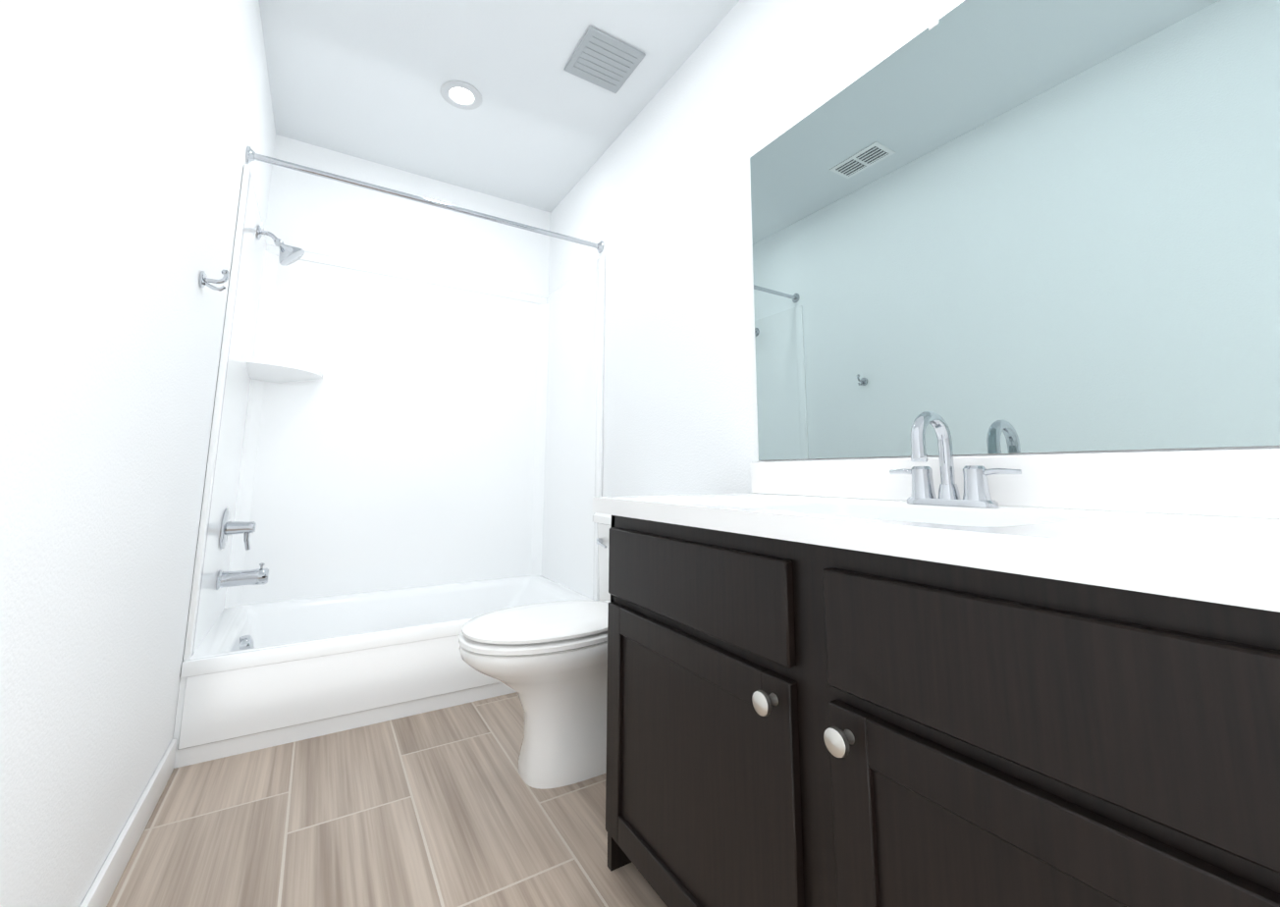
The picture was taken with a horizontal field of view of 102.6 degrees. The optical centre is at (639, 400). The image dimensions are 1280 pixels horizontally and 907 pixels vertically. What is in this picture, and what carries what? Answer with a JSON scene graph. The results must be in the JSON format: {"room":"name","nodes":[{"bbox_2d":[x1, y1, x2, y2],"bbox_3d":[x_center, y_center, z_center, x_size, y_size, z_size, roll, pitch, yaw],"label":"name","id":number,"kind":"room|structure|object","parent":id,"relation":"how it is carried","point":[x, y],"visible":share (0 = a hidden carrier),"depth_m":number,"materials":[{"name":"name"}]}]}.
{"room":"bathroom","nodes":[
{"label":"bathroom","id":0,"kind":"room"},
{"bbox_2d":[0,0,275,906],"bbox_3d":[-0.973,-0.286,0.902,0.100,2.667,3.884,5,-10,-31],"label":"wall","id":1,"kind":"structure","parent":0,"point":[130,130],"depth_m":0.91,"materials":[{"name":"white paint"}]},
{"bbox_2d":[80,739,176,906],"bbox_3d":[-0.713,0.943,0.402,0.014,0.095,2.860,5,-10,-31],"label":"baseboard","id":2,"kind":"structure","parent":1,"relation":"attached to","point":[105,882],"depth_m":1.22,"materials":[{"name":"white paint"}]},
{"bbox_2d":[199,269,229,291],"bbox_3d":[-1.222,-0.348,1.474,0.061,0.066,0.048,5,-10,-31],"label":"robe hook","id":3,"kind":"object","parent":1,"relation":"attached to","point":[204,281],"visible":1,"depth_m":1.47,"materials":[{"name":"silver metal"}]},
{"bbox_2d":[246,145,603,253],"bbox_3d":[-0.854,-0.880,2.353,1.518,0.064,0.064,5,-10,-31],"label":"shower rod","id":4,"kind":"object","parent":1,"relation":"attached to","point":[251,155],"visible":1,"depth_m":2.24,"materials":[{"name":"silver metal"}]},
{"bbox_2d":[106,692,667,906],"bbox_3d":[-0.289,1.146,1.127,1.720,0.100,3.884,5,-10,-31],"label":"floor","id":5,"kind":"structure","parent":0,"point":[448,807],"depth_m":1.34,"materials":[{"name":"brown tile"}]},
{"bbox_2d":[172,163,605,768],"bbox_3d":[-1.037,0.246,2.485,1.519,2.061,0.821,5,-10,-31],"label":"shower","id":6,"kind":"object","parent":5,"relation":"on","point":[404,470],"visible":0.92,"depth_m":2.64,"materials":[{"name":"white plastic"}]},
{"bbox_2d":[219,507,256,550],"bbox_3d":[-1.641,0.528,2.102,0.103,0.174,0.164,5,-10,-31],"label":"tub valve","id":7,"kind":"object","parent":6,"relation":"attached to","point":[230,527],"visible":1,"depth_m":2.08,"materials":[{"name":"silver metal"}]},
{"bbox_2d":[215,562,268,589],"bbox_3d":[-1.615,0.715,2.091,0.165,0.093,0.076,5,-10,-31],"label":"tub spout","id":8,"kind":"object","parent":6,"relation":"attached to","point":[258,576],"visible":1,"depth_m":2.07,"materials":[{"name":"silver metal"}]},
{"bbox_2d":[257,224,304,266],"bbox_3d":[-1.605,-0.685,2.294,0.175,0.158,0.114,5,-10,-31],"label":"shower head","id":9,"kind":"object","parent":6,"relation":"attached to","point":[289,254],"visible":1,"depth_m":2.28},
{"bbox_2d":[458,512,611,789],"bbox_3d":[-0.204,0.793,1.726,0.781,0.770,0.531,5,-10,-31],"label":"toilet","id":10,"kind":"object","parent":5,"relation":"on","point":[547,662],"visible":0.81,"depth_m":1.56,"materials":[{"name":"white ceramic"}]},
{"bbox_2d":[592,448,1279,906],"bbox_3d":[0.466,0.574,0.870,0.584,0.965,1.322,5,-10,-31],"label":"bathroom vanity","id":11,"kind":"object","parent":5,"relation":"on","point":[1050,680],"visible":1,"depth_m":0.64,"materials":[{"name":"brown wood"}]},
{"bbox_2d":[889,411,1021,507],"bbox_3d":[0.588,0.115,1.022,0.138,0.187,0.255,5,-10,-31],"label":"faucet","id":12,"kind":"object","parent":11,"relation":"on","point":[977,494],"visible":1,"depth_m":1.02,"materials":[{"name":"silver metal"}]},
{"bbox_2d":[265,134,550,297],"bbox_3d":[-1.278,0.001,2.917,1.520,2.667,0.100,5,-10,-31],"label":"wall","id":13,"kind":"structure","parent":0,"point":[314,214],"depth_m":2.94,"materials":[{"name":"white paint"}]},
{"bbox_2d":[258,0,739,212],"bbox_3d":[-0.279,-1.593,1.519,1.720,0.100,3.884,5,-10,-31],"label":"ceiling","id":14,"kind":"structure","parent":0,"point":[540,128],"depth_m":2.29,"materials":[{"name":"white paint"}]},
{"bbox_2d":[440,80,481,109],"bbox_3d":[-0.829,-1.416,2.385,0.184,0.007,0.184,5,-10,-31],"label":"recessed light","id":15,"kind":"object","parent":14,"relation":"in","point":[460,94],"visible":1,"depth_m":2.38,"materials":[{"name":"grey"}]},
{"bbox_2d":[563,25,645,93],"bbox_3d":[-0.153,-1.438,2.185,0.260,0.014,0.260,5,-10,-31],"label":"ceiling vent","id":16,"kind":"object","parent":14,"relation":"in","point":[604,60],"visible":1,"depth_m":2.17,"materials":[{"name":"grey plastic"}]},
{"bbox_2d":[548,0,1279,496],"bbox_3d":[0.405,-0.161,1.744,0.100,2.667,3.884,5,-10,-31],"label":"wall","id":17,"kind":"structure","parent":0,"point":[657,200],"depth_m":1.98,"materials":[{"name":"white paint"}]},
{"bbox_2d":[749,0,1279,460],"bbox_3d":[0.720,-0.405,1.159,0.009,1.048,1.290,5,-10,-31],"label":"mirror","id":18,"kind":"object","parent":17,"relation":"attached to","point":[1013,226],"visible":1,"depth_m":1.03,"materials":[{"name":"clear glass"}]}
]}

